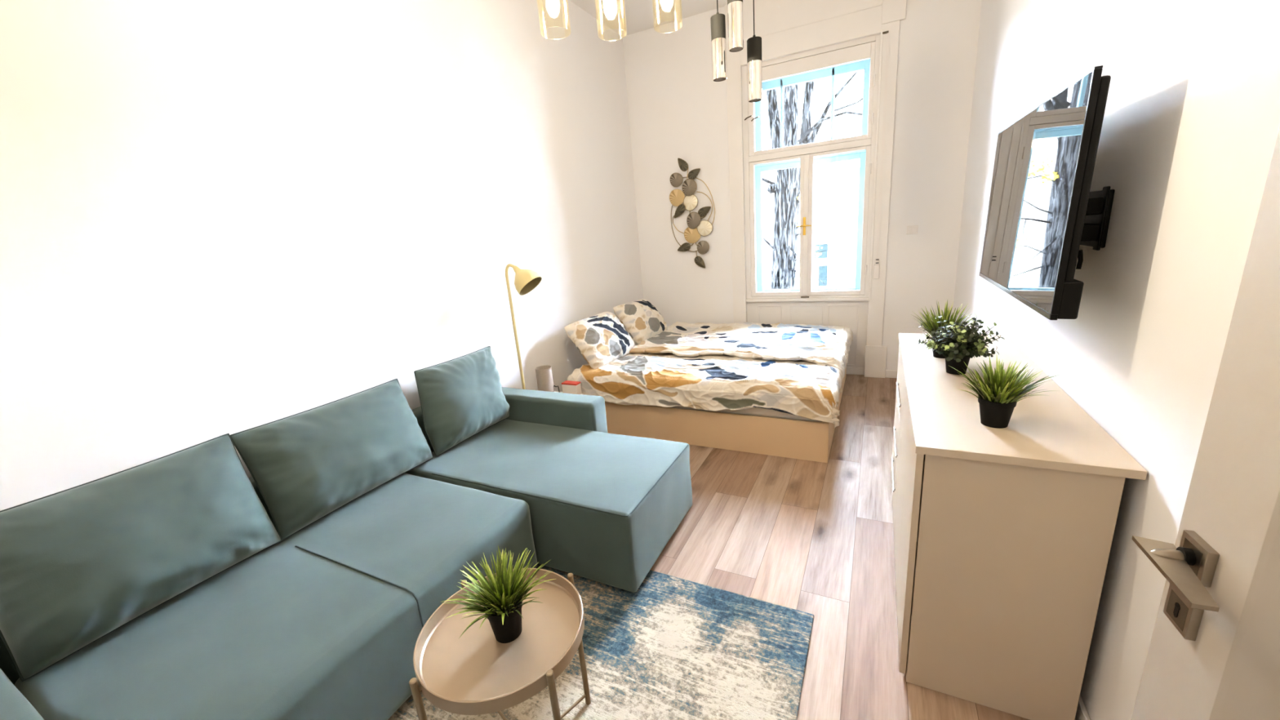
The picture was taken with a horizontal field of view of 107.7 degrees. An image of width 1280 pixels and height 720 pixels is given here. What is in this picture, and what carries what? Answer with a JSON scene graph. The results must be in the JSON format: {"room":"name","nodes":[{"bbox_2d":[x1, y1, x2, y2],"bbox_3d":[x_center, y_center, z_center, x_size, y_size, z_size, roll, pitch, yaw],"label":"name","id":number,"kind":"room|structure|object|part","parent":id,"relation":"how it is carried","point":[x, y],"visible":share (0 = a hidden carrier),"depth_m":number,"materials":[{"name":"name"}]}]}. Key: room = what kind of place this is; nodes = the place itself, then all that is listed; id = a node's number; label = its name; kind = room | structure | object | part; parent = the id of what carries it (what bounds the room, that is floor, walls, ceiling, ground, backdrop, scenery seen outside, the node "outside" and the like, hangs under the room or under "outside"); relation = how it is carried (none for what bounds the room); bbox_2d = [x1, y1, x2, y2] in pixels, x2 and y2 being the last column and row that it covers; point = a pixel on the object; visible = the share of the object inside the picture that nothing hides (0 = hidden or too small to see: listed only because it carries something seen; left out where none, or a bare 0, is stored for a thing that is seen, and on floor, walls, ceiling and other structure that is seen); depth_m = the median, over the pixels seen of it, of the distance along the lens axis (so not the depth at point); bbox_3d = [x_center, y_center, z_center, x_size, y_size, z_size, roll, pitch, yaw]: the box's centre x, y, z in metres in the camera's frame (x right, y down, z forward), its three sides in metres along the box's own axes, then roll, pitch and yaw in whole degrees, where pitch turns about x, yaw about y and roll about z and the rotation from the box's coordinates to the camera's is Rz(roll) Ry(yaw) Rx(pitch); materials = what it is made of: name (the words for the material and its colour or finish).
{"room":"studio apartment","nodes":[
{"label":"studio apartment","id":0,"kind":"room"},
{"bbox_2d":[0,0,643,511],"bbox_3d":[-1.138,-0.957,3.270,0.100,3.630,5.590,3,17,27],"label":"wall","id":1,"kind":"structure","parent":0,"point":[218,218],"depth_m":2.14,"materials":[{"name":"paint"}]},
{"bbox_2d":[569,0,727,36],"bbox_3d":[0.136,-2.679,2.076,3.288,0.100,5.590,3,17,27],"label":"ceiling","id":2,"kind":"structure","parent":0,"point":[625,17],"depth_m":4.33,"materials":[{"name":"paint"}]},
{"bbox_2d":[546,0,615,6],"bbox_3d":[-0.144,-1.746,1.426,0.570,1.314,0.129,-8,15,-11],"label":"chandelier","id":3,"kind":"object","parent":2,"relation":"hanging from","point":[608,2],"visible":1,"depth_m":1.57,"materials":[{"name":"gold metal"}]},
{"bbox_3d":[-0.289,-1.207,1.521,0.047,0.081,0.046,3,17,27],"label":"bulb","id":4,"kind":"part","parent":3,"relation":"part of","materials":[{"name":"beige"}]},
{"bbox_3d":[-0.104,-1.236,1.571,0.047,0.081,0.046,3,17,27],"label":"bulb","id":5,"kind":"part","parent":3,"relation":"part of","materials":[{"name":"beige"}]},
{"bbox_2d":[710,0,762,102],"bbox_3d":[0.369,-1.827,1.854,0.230,1.462,0.230,3,17,27],"label":"pendant lamp","id":6,"kind":"object","parent":2,"relation":"hanging from","point":[735,7],"visible":1,"depth_m":1.97,"materials":[{"name":"black metal"}]},
{"bbox_2d":[622,0,982,370],"bbox_3d":[1.433,-1.580,4.786,3.088,3.630,0.390,3,17,27],"label":"wall","id":7,"kind":"structure","parent":0,"point":[677,109],"depth_m":4.52,"materials":[{"name":"paint"}]},
{"bbox_2d":[669,158,715,268],"bbox_3d":[0.557,-1.555,4.984,0.504,1.145,0.056,3,17,27],"label":"wall art","id":8,"kind":"object","parent":7,"relation":"attached to","point":[697,228],"visible":1,"depth_m":4.97,"materials":[{"name":"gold metal"}]},
{"bbox_3d":[0.388,-1.488,5.099,0.105,0.500,0.008,3,17,27],"label":"stem","id":9,"kind":"part","parent":8,"relation":"part of","materials":[{"name":"metal"}]},
{"bbox_3d":[0.682,-1.614,4.908,0.167,0.314,0.008,3,17,27],"label":"stem","id":10,"kind":"part","parent":8,"relation":"part of","materials":[{"name":"gold metal"}]},
{"bbox_3d":[0.687,-1.663,4.890,0.198,0.491,0.008,3,17,27],"label":"stem","id":11,"kind":"part","parent":8,"relation":"part of","materials":[{"name":"gold metal"}]},
{"bbox_2d":[746,300,868,374],"bbox_3d":[1.726,-0.246,4.900,1.190,0.755,0.070,3,17,27],"label":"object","id":12,"kind":"structure","parent":7,"relation":"attached to","point":[853,315],"depth_m":4.74,"materials":[{"name":"white paint"}]},
{"bbox_2d":[741,34,880,302],"bbox_3d":[1.635,-1.719,4.568,1.190,2.262,0.312,3,17,27],"label":"window","id":13,"kind":"structure","parent":7,"relation":"in","point":[861,54],"depth_m":4.49,"materials":[{"name":"white paint"}]},
{"bbox_3d":[1.393,-1.317,4.726,0.543,1.336,0.045,3,17,27],"label":"casement sash","id":14,"kind":"part","parent":13,"relation":"part of","materials":[{"name":"clear glass"}]},
{"bbox_3d":[1.482,-1.353,4.911,0.543,1.320,0.045,3,17,27],"label":"casement sash","id":15,"kind":"part","parent":13,"relation":"part of","materials":[{"name":"glass"}]},
{"bbox_3d":[1.598,-1.304,4.559,0.141,0.170,0.044,3,17,27],"label":"handle","id":16,"kind":"part","parent":13,"relation":"part of","materials":[{"name":"gold metal"}]},
{"bbox_3d":[1.693,-0.627,4.795,1.190,0.032,0.135,3,17,27],"label":"sill","id":17,"kind":"part","parent":13,"relation":"part of","materials":[{"name":"white paint"}]},
{"bbox_3d":[1.690,-1.754,4.676,1.190,2.260,0.060,3,17,27],"label":"frame","id":18,"kind":"part","parent":13,"relation":"part of","materials":[{"name":"paint"}]},
{"bbox_3d":[1.548,-2.368,4.318,1.090,0.756,0.045,3,17,27],"label":"transom sash","id":19,"kind":"part","parent":13,"relation":"part of","materials":[{"name":"white paint"}]},
{"bbox_3d":[1.636,-2.414,4.500,1.090,0.730,0.045,3,17,27],"label":"transom sash","id":20,"kind":"part","parent":13,"relation":"part of","materials":[{"name":"glass"}]},
{"bbox_3d":[1.970,-1.328,4.667,0.543,1.320,0.045,3,17,27],"label":"casement sash","id":21,"kind":"part","parent":13,"relation":"part of","materials":[{"name":"glass"}]},
{"bbox_3d":[1.882,-1.292,4.482,0.543,1.336,0.045,3,17,27],"label":"casement sash","id":22,"kind":"part","parent":13,"relation":"part of","materials":[{"name":"glass"}]},
{"bbox_2d":[740,0,882,66],"bbox_3d":[1.471,-3.014,4.108,1.190,0.525,0.072,3,17,27],"label":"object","id":23,"kind":"structure","parent":7,"relation":"attached to","point":[785,28],"depth_m":4.11,"materials":[{"name":"white paint"}]},
{"bbox_2d":[724,0,906,377],"bbox_3d":[1.591,-1.559,4.465,1.507,3.530,0.032,3,17,27],"label":"trim","id":24,"kind":"structure","parent":7,"relation":"attached to","point":[894,11],"depth_m":4.44,"materials":[{"name":"white paint"}]},
{"bbox_2d":[873,31,890,279],"bbox_3d":[2.122,-1.739,4.121,0.067,2.030,0.026,3,17,27],"label":"strap","id":25,"kind":"object","parent":7,"relation":"attached to","point":[876,267],"visible":1,"depth_m":4.10,"materials":[{"name":"plastic"}]},
{"bbox_2d":[885,369,897,377],"bbox_3d":[1.480,0.088,5.048,3.060,0.075,0.014,3,17,27],"label":"baseboard","id":26,"kind":"structure","parent":7,"relation":"attached to","point":[889,374],"depth_m":4.56,"materials":[{"name":"white paint"}]},
{"bbox_2d":[906,225,918,234],"bbox_3d":[2.429,-1.161,4.168,0.088,0.073,0.014,3,17,27],"label":"light switch","id":27,"kind":"object","parent":7,"relation":"attached to","point":[912,229],"visible":1,"depth_m":4.16,"materials":[{"name":"plastic"}]},
{"bbox_2d":[650,373,1075,719],"bbox_3d":[0.385,0.846,2.932,3.188,0.110,5.290,3,17,27],"label":"floor","id":28,"kind":"structure","parent":0,"point":[815,538],"depth_m":2.30,"materials":[{"name":"brown wood"}]},
{"bbox_2d":[0,386,692,719],"bbox_3d":[-0.892,0.797,2.022,1.577,0.659,2.497,3,17,27],"label":"sofa","id":29,"kind":"object","parent":28,"relation":"on","point":[326,621],"visible":0.83,"depth_m":1.75,"materials":[{"name":"teal fabric"}]},
{"bbox_3d":[-1.662,1.101,1.187,0.973,0.548,0.223,3,17,27],"label":"armrest","id":30,"kind":"part","parent":29,"relation":"part of","materials":[{"name":"teal fabric"}]},
{"bbox_2d":[0,433,282,681],"bbox_3d":[-1.688,0.623,1.610,0.305,0.469,0.694,3,17,27],"label":"cushion","id":31,"kind":"object","parent":29,"relation":"on","point":[78,564],"visible":1,"depth_m":1.49,"materials":[{"name":"teal fabric"}]},
{"bbox_3d":[-1.534,0.737,2.363,0.115,0.615,2.100,3,17,27],"label":"backrest","id":32,"kind":"part","parent":29,"relation":"part of","materials":[{"name":"teal fabric"}]},
{"bbox_3d":[-1.182,0.973,1.819,0.913,0.385,1.348,3,17,27],"label":"seat","id":33,"kind":"part","parent":29,"relation":"part of","materials":[{"name":"teal fabric"}]},
{"bbox_2d":[230,378,433,540],"bbox_3d":[-1.368,0.432,2.240,0.299,0.459,0.777,3,17,27],"label":"cushion","id":34,"kind":"object","parent":29,"relation":"on","point":[305,466],"visible":1,"depth_m":2.08,"materials":[{"name":"teal fabric"}]},
{"bbox_2d":[413,346,509,457],"bbox_3d":[-1.033,0.225,2.871,0.304,0.462,0.708,3,17,27],"label":"cushion","id":35,"kind":"object","parent":29,"relation":"on","point":[460,397],"visible":1,"depth_m":2.70,"materials":[{"name":"teal fabric"}]},
{"bbox_3d":[-0.656,0.486,3.160,0.954,0.547,0.175,3,17,27],"label":"armrest","id":36,"kind":"part","parent":29,"relation":"part of","materials":[{"name":"teal fabric"}]},
{"bbox_2d":[505,263,542,389],"bbox_3d":[-0.802,0.016,3.419,0.352,1.424,0.197,3,17,27],"label":"floor lamp","id":37,"kind":"object","parent":28,"relation":"on","point":[525,280],"visible":0.8,"depth_m":3.29,"materials":[{"name":"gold metal"}]},
{"bbox_3d":[-0.780,-0.552,3.233,0.197,0.207,0.193,3,17,27],"label":"lamp shade","id":38,"kind":"part","parent":37,"relation":"part of","materials":[{"name":"beige metal"}]},
{"bbox_2d":[387,563,813,719],"bbox_3d":[-0.403,1.233,1.502,1.612,0.011,1.757,3,17,27],"label":"area rug","id":39,"kind":"object","parent":28,"relation":"on","point":[673,647],"visible":0.41,"depth_m":1.74,"materials":[{"name":"carpet"}]},
{"bbox_2d":[408,568,591,719],"bbox_3d":[-0.369,0.985,1.381,0.457,0.524,0.457,1,16,19],"label":"coffee table","id":40,"kind":"object","parent":39,"relation":"on","point":[473,673],"visible":0.88,"depth_m":1.27,"materials":[{"name":"beige metal"}]},
{"bbox_3d":[-0.537,1.041,1.224,0.025,0.523,0.018,-19,20,-42],"label":"leg","id":41,"kind":"part","parent":40,"relation":"part of","materials":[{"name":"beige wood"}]},
{"bbox_3d":[-0.536,0.954,1.548,0.018,0.523,0.025,-19,20,-42],"label":"leg","id":42,"kind":"part","parent":40,"relation":"part of","materials":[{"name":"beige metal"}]},
{"bbox_2d":[442,546,555,643],"bbox_3d":[-0.384,0.659,1.295,0.294,0.246,0.311,3,17,27],"label":"potted grass","id":43,"kind":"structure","parent":40,"relation":"on","point":[501,599],"depth_m":1.29,"materials":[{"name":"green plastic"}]},
{"bbox_2d":[484,595,522,643],"bbox_3d":[-0.378,0.725,1.318,0.103,0.105,0.103,3,17,27],"label":"pot","id":44,"kind":"object","parent":43,"relation":"attached to","point":[507,632],"depth_m":1.28,"materials":[{"name":"black plastic"}]},
{"bbox_3d":[-0.203,1.015,1.215,0.018,0.523,0.025,-19,20,-42],"label":"leg","id":45,"kind":"part","parent":40,"relation":"part of","materials":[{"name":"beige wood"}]},
{"bbox_3d":[-0.201,0.928,1.539,0.025,0.523,0.018,-19,20,-42],"label":"leg","id":46,"kind":"part","parent":40,"relation":"part of","materials":[{"name":"beige metal"}]},
{"bbox_2d":[604,367,846,462],"bbox_3d":[0.713,0.243,4.318,2.082,0.277,1.904,3,17,27],"label":"bed","id":47,"kind":"object","parent":28,"relation":"on","point":[811,441],"visible":0.3,"depth_m":3.34,"materials":[{"name":"laminate"}]},
{"bbox_2d":[567,342,822,422],"bbox_3d":[0.694,0.030,4.259,2.038,0.213,1.854,3,17,27],"label":"mattress","id":48,"kind":"object","parent":47,"relation":"on","point":[757,411],"visible":0.04,"depth_m":3.22,"materials":[{"name":"white fabric"}]},
{"bbox_2d":[613,299,667,344],"bbox_3d":[0.023,-0.399,4.790,0.354,0.411,0.652,4,18,31],"label":"pillow","id":49,"kind":"object","parent":48,"relation":"on","point":[641,319],"visible":0.92,"depth_m":4.60,"materials":[{"name":"fabric"}]},
{"bbox_2d":[571,352,844,427],"bbox_3d":[0.495,0.155,3.666,2.031,0.263,0.794,3,17,27],"label":"duvet","id":50,"kind":"object","parent":48,"relation":"on","point":[710,382],"visible":0.91,"depth_m":3.39,"materials":[{"name":"fabric"}]},
{"bbox_2d":[564,311,635,368],"bbox_3d":[-0.328,-0.185,4.127,0.361,0.404,0.647,4,17,30],"label":"pillow","id":51,"kind":"object","parent":50,"relation":"on","point":[601,339],"visible":0.97,"depth_m":3.96,"materials":[{"name":"fabric"}]},
{"bbox_2d":[629,321,853,392],"bbox_3d":[0.941,-0.117,4.354,1.852,0.246,1.455,3,17,27],"label":"duvet","id":52,"kind":"object","parent":48,"relation":"on","point":[829,345],"visible":0.98,"depth_m":4.18,"materials":[{"name":"fabric"}]},
{"bbox_2d":[891,333,1146,719],"bbox_3d":[1.391,0.487,2.019,0.496,0.889,1.514,3,17,27],"label":"sideboard","id":53,"kind":"object","parent":28,"relation":"on","point":[1003,537],"visible":1,"depth_m":1.40,"materials":[{"name":"laminate"}]},
{"bbox_3d":[1.342,0.604,2.475,0.012,0.012,0.360,3,17,27],"label":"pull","id":54,"kind":"part","parent":53,"relation":"part of","materials":[{"name":"metal"}]},
{"bbox_3d":[1.373,0.640,2.509,0.019,0.270,0.738,3,17,27],"label":"drawer","id":55,"kind":"part","parent":53,"relation":"part of","materials":[{"name":"laminate"}]},
{"bbox_3d":[1.326,0.422,2.426,0.012,0.012,0.360,3,17,27],"label":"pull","id":56,"kind":"part","parent":53,"relation":"part of","materials":[{"name":"metal"}]},
{"bbox_3d":[1.351,0.377,2.439,0.019,0.268,0.738,3,17,27],"label":"drawer","id":57,"kind":"part","parent":53,"relation":"part of","materials":[{"name":"laminate"}]},
{"bbox_3d":[1.305,0.172,2.358,0.012,0.012,0.360,3,17,27],"label":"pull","id":58,"kind":"part","parent":53,"relation":"part of","materials":[{"name":"metal"}]},
{"bbox_3d":[1.329,0.113,2.367,0.019,0.274,0.738,3,17,27],"label":"drawer","id":59,"kind":"part","parent":53,"relation":"part of","materials":[{"name":"laminate"}]},
{"bbox_3d":[1.106,0.524,1.962,0.019,0.820,0.366,3,17,27],"label":"door","id":60,"kind":"part","parent":53,"relation":"part of","materials":[{"name":"laminate"}]},
{"bbox_3d":[0.942,0.623,1.645,0.019,0.820,0.368,3,17,27],"label":"door","id":61,"kind":"part","parent":53,"relation":"part of","materials":[{"name":"laminate"}]},
{"bbox_3d":[1.424,0.858,2.122,0.420,0.018,1.441,3,17,27],"label":"panel","id":62,"kind":"part","parent":53,"relation":"part of","materials":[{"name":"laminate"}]},
{"bbox_2d":[911,300,979,358],"bbox_3d":[1.394,-0.140,2.124,0.290,0.264,0.284,3,17,27],"label":"potted grass","id":63,"kind":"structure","parent":53,"relation":"on","point":[931,324],"depth_m":2.12,"materials":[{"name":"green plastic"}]},
{"bbox_2d":[931,337,945,358],"bbox_3d":[1.397,-0.058,2.158,0.097,0.087,0.097,3,17,27],"label":"pot","id":64,"kind":"object","parent":63,"relation":"attached to","point":[935,354],"depth_m":2.15,"materials":[{"name":"black plastic"}]},
{"bbox_2d":[918,312,1004,374],"bbox_3d":[1.306,-0.068,1.912,0.291,0.249,0.300,3,17,27],"label":"potted shrub","id":65,"kind":"object","parent":53,"relation":"on","point":[957,346],"visible":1,"depth_m":1.86,"materials":[{"name":"green plant"}]},
{"bbox_2d":[945,355,970,374],"bbox_3d":[1.311,0.010,1.934,0.095,0.087,0.095,3,17,27],"label":"pot","id":66,"kind":"object","parent":65,"relation":"attached to","point":[961,366],"depth_m":1.91,"materials":[{"name":"black plastic"}]},
{"bbox_3d":[1.301,-0.094,1.905,0.266,0.169,0.278,3,17,27],"label":"stem","id":67,"kind":"part","parent":65,"relation":"part of","materials":[{"name":"green plant"}]},
{"bbox_2d":[947,356,1063,428],"bbox_3d":[1.119,0.097,1.426,0.259,0.214,0.246,-4,15,3],"label":"potted grass","id":68,"kind":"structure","parent":53,"relation":"on","point":[999,393],"depth_m":1.41,"materials":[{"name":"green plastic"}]},
{"bbox_2d":[977,394,1017,428],"bbox_3d":[1.102,0.158,1.449,0.097,0.087,0.097,3,17,27],"label":"pot","id":69,"kind":"object","parent":68,"relation":"attached to","point":[997,413],"depth_m":1.42,"materials":[{"name":"black plastic"}]},
{"bbox_3d":[1.075,0.693,1.399,0.435,0.865,0.018,3,17,27],"label":"panel","id":70,"kind":"part","parent":53,"relation":"part of","materials":[{"name":"laminate"}]},
{"bbox_3d":[-0.672,0.468,3.755,0.390,0.359,0.270,3,17,27],"label":"nightstand","id":71,"kind":"object","parent":28,"relation":"on","visible":0},
{"bbox_2d":[535,365,554,391],"bbox_3d":[-0.746,0.178,3.679,0.128,0.248,0.128,3,17,27],"label":"table lamp","id":72,"kind":"object","parent":71,"relation":"on","point":[544,374],"visible":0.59,"depth_m":3.62,"materials":[{"name":"grey fabric"}]},
{"bbox_2d":[561,380,582,394],"bbox_3d":[-0.545,0.225,3.728,0.142,0.100,0.067,3,17,27],"label":"box","id":73,"kind":"object","parent":71,"relation":"on","point":[568,387],"visible":0.9,"depth_m":3.70,"materials":[{"name":"beige cardboard"}]},
{"bbox_3d":[-0.548,0.183,3.716,0.142,0.012,0.067,3,17,27],"label":"lid","id":74,"kind":"part","parent":73,"relation":"part of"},
{"bbox_2d":[952,0,1279,719],"bbox_3d":[1.711,-0.812,1.848,0.100,3.630,5.590,3,17,27],"label":"wall","id":75,"kind":"structure","parent":0,"point":[1191,124],"depth_m":1.21,"materials":[{"name":"paint"}]},
{"bbox_2d":[1075,694,1090,719],"bbox_3d":[1.731,0.839,2.184,0.014,0.075,5.100,3,17,27],"label":"baseboard","id":76,"kind":"structure","parent":75,"relation":"attached to","point":[1082,713],"depth_m":1.41,"materials":[{"name":"white paint"}]},
{"bbox_2d":[1075,186,1115,269],"bbox_3d":[1.433,-0.466,1.564,0.112,0.266,0.526,3,17,27],"label":"tv bracket","id":77,"kind":"object","parent":75,"relation":"attached to","point":[1096,222],"visible":0.41,"depth_m":1.42,"materials":[{"name":"black plastic"}]},
{"bbox_2d":[978,65,1111,319],"bbox_3d":[1.383,-0.555,1.671,0.066,0.624,1.090,3,17,27],"label":"television","id":78,"kind":"object","parent":77,"relation":"attached to","point":[1045,160],"visible":1,"depth_m":1.39,"materials":[{"name":"black plastic"}]},
{"bbox_3d":[1.302,-0.298,1.384,0.017,0.056,0.012,3,17,27],"label":"release cord","id":79,"kind":"part","parent":77,"relation":"part of","materials":[{"name":"black plastic"}]},
{"bbox_3d":[1.412,-0.415,1.524,0.086,0.052,0.180,3,17,27],"label":"swing arm","id":80,"kind":"part","parent":77,"relation":"part of","materials":[{"name":"black plastic"}]},
{"bbox_3d":[1.406,-0.492,1.504,0.086,0.052,0.180,3,17,27],"label":"swing arm","id":81,"kind":"part","parent":77,"relation":"part of","materials":[{"name":"black plastic"}]},
{"bbox_3d":[1.500,-0.480,1.587,0.014,0.170,0.420,3,17,27],"label":"wall plate","id":82,"kind":"part","parent":77,"relation":"part of","materials":[{"name":"black plastic"}]},
{"bbox_2d":[1130,127,1279,719],"bbox_3d":[0.629,0.390,0.294,0.114,2.080,0.938,2,16,23],"label":"door","id":83,"kind":"structure","parent":75,"relation":"in","point":[1214,651],"depth_m":0.60,"materials":[{"name":"paint"}]},
{"bbox_3d":[0.742,0.290,0.643,0.043,0.019,0.143,2,16,24],"label":"lever","id":84,"kind":"part","parent":83,"relation":"part of","materials":[{"name":"metal"}]},
{"bbox_3d":[0.791,0.366,0.682,0.012,0.054,0.054,2,16,24],"label":"key plate","id":85,"kind":"part","parent":83,"relation":"part of","materials":[{"name":"metal"}]},
{"bbox_3d":[0.639,0.341,0.280,0.030,1.700,0.650,2,16,24],"label":"moulding","id":86,"kind":"part","parent":83,"relation":"part of","materials":[{"name":"paint"}]},
{"label":"outside","id":87,"kind":"structure","parent":0,"visible":0},
{"bbox_3d":[10.450,-3.106,31.822,70.000,0.100,54.600,3,17,27],"label":"street","id":88,"kind":"object","parent":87,"visible":0},
{"bbox_2d":[761,112,862,289],"bbox_3d":[7.930,-6.047,24.234,36.600,9.900,8.250,3,17,27],"label":"sky","id":89,"kind":"structure","parent":88,"relation":"on","point":[835,267],"depth_m":19.73,"materials":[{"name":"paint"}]},
{"bbox_3d":[6.152,-5.130,20.766,36.600,6.020,0.250,3,17,27],"label":"cornice","id":90,"kind":"part","parent":89,"relation":"part of","materials":[{"name":"white"}]},
{"bbox_3d":[7.819,-4.694,20.172,0.550,0.620,0.040,3,17,27],"label":"pane","id":91,"kind":"part","parent":89,"relation":"part of","materials":[{"name":"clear glass"}]},
{"bbox_3d":[7.990,-3.670,20.404,0.380,0.900,0.040,3,17,27],"label":"pane","id":92,"kind":"part","parent":89,"relation":"part of","materials":[{"name":"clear glass"}]},
{"bbox_2d":[761,71,862,288],"bbox_3d":[3.018,-1.393,8.483,2.710,9.909,0.757,3,17,27],"label":"street tree","id":93,"kind":"object","parent":88,"relation":"on","point":[785,187],"visible":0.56,"depth_m":8.03,"materials":[{"name":"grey plant"}]}
]}

